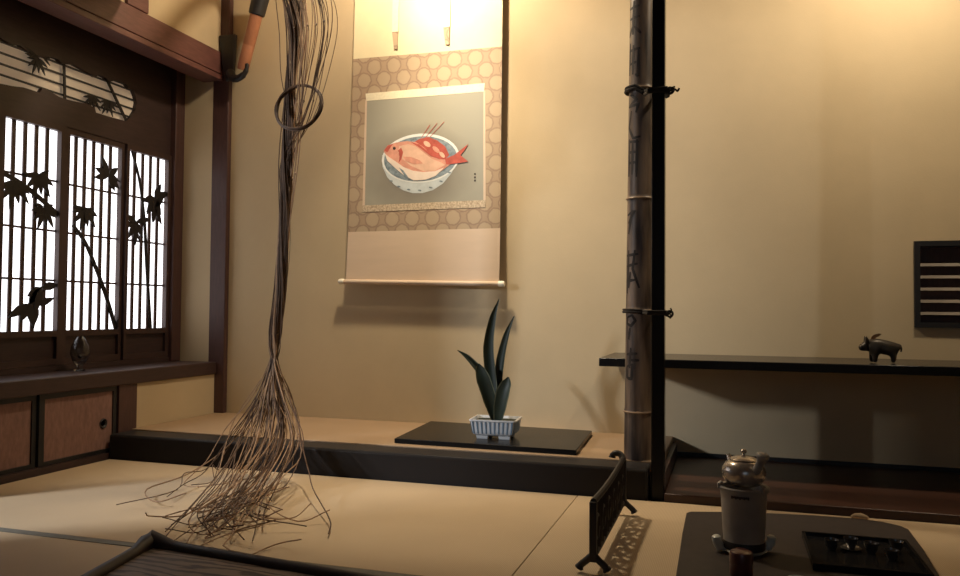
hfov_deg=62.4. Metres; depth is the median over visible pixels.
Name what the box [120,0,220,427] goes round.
wall
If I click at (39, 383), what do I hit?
trim
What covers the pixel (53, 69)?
transom panel
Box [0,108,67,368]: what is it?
window
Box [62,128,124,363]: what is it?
window
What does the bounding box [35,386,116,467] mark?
door
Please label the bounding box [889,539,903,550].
tea cup
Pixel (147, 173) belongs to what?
window
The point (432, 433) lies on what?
board
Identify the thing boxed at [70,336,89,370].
glass ornament
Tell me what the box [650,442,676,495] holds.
floor
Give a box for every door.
[0,395,36,475]
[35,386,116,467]
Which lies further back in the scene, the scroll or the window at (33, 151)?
the scroll
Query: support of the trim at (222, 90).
attached to the wall at (810, 144)
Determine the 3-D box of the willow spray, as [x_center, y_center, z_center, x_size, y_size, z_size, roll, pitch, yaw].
[-0.896,-0.444,3.029,0.679,2.342,1.953,1,-2,-10]
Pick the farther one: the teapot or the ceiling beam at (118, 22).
the ceiling beam at (118, 22)
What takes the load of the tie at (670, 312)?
attached to the bamboo pole
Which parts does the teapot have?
lid, handle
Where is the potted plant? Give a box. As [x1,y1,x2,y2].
[457,299,521,439]
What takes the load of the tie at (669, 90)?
attached to the bamboo pole
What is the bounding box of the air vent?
[913,240,959,327]
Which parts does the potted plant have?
pot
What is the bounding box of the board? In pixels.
[394,421,591,454]
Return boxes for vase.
[237,0,268,69]
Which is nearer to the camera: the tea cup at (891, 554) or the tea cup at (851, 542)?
the tea cup at (891, 554)
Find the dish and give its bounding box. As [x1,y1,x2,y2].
[712,534,775,555]
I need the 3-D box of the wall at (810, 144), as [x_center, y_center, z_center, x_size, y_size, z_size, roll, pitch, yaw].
[0.919,-0.589,3.541,5.550,2.800,0.172,0,-2,17]
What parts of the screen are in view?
post, rail, rail, post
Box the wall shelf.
[599,353,959,375]
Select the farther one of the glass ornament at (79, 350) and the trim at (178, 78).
the trim at (178, 78)
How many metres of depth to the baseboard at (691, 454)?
3.25 m
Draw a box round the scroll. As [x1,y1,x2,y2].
[338,0,504,286]
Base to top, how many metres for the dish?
0.045 m
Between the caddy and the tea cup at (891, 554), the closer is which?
the caddy
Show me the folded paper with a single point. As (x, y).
(855, 515)
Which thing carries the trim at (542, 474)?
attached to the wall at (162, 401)
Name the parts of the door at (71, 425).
handle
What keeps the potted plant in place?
on the board
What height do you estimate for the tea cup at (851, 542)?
0.028 m
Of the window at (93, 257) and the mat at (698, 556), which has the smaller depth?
the mat at (698, 556)
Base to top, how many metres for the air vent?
0.348 m
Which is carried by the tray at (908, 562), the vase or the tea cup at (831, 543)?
the tea cup at (831, 543)
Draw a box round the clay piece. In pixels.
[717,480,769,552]
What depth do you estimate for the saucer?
2.13 m
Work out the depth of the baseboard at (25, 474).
3.13 m
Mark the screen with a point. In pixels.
(605, 507)
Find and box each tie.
[622,308,673,318]
[624,84,679,97]
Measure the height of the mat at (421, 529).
0.049 m
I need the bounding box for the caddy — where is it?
[729,548,753,575]
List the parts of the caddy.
lid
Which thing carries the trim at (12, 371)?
attached to the wall at (162, 401)
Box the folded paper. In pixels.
[851,513,868,519]
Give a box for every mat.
[0,459,576,575]
[0,527,418,575]
[132,413,672,464]
[513,495,959,575]
[676,512,938,575]
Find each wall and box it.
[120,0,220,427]
[179,0,959,467]
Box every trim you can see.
[0,357,168,375]
[0,361,215,399]
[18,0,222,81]
[109,430,650,500]
[116,383,136,432]
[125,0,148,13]
[168,69,185,360]
[208,0,233,412]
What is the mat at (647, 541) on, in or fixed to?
on the floor
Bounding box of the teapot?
[721,449,769,487]
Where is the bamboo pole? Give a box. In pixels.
[623,0,651,460]
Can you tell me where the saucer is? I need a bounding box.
[840,545,861,550]
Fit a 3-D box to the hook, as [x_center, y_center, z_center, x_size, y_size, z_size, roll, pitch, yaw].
[-1.265,-1.193,4.108,0.241,0.266,0.054,-1,-2,38]
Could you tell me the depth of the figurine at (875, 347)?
2.93 m
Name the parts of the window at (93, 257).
panel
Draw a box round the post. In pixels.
[651,0,665,501]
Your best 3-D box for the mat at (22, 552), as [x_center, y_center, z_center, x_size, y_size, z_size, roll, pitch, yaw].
[-1.056,0.716,1.727,2.032,0.051,0.949,0,-2,17]
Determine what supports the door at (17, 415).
in the wall
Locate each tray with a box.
[802,531,933,575]
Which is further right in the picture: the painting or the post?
the post
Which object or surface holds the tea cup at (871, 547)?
on the tray at (908, 562)
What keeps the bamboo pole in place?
on the mat at (599, 446)
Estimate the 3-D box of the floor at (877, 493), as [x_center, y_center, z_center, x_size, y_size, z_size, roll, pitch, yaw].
[1.944,0.757,2.720,2.507,0.078,0.765,0,-2,17]
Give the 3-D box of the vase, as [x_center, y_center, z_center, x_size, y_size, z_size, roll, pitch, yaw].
[-1.152,-1.300,4.020,0.198,0.388,0.087,-1,-2,32]
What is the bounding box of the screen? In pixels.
[575,450,636,572]
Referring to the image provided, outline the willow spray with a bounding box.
[116,0,337,553]
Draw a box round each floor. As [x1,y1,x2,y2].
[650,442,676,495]
[664,456,959,524]
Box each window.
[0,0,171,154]
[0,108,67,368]
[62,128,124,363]
[120,144,171,359]
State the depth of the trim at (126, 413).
3.52 m
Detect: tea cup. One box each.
[824,537,838,550]
[843,536,857,548]
[863,541,878,553]
[884,547,899,560]
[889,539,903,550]
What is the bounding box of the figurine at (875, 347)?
[859,333,901,362]
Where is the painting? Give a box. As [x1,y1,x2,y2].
[365,92,482,204]
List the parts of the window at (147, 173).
panel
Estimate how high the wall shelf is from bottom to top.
0.033 m
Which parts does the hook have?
plate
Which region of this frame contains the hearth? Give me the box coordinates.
[81,530,379,575]
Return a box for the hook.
[219,34,248,81]
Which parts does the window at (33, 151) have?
panel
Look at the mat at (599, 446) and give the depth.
3.50 m
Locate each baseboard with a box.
[0,452,108,484]
[677,452,959,472]

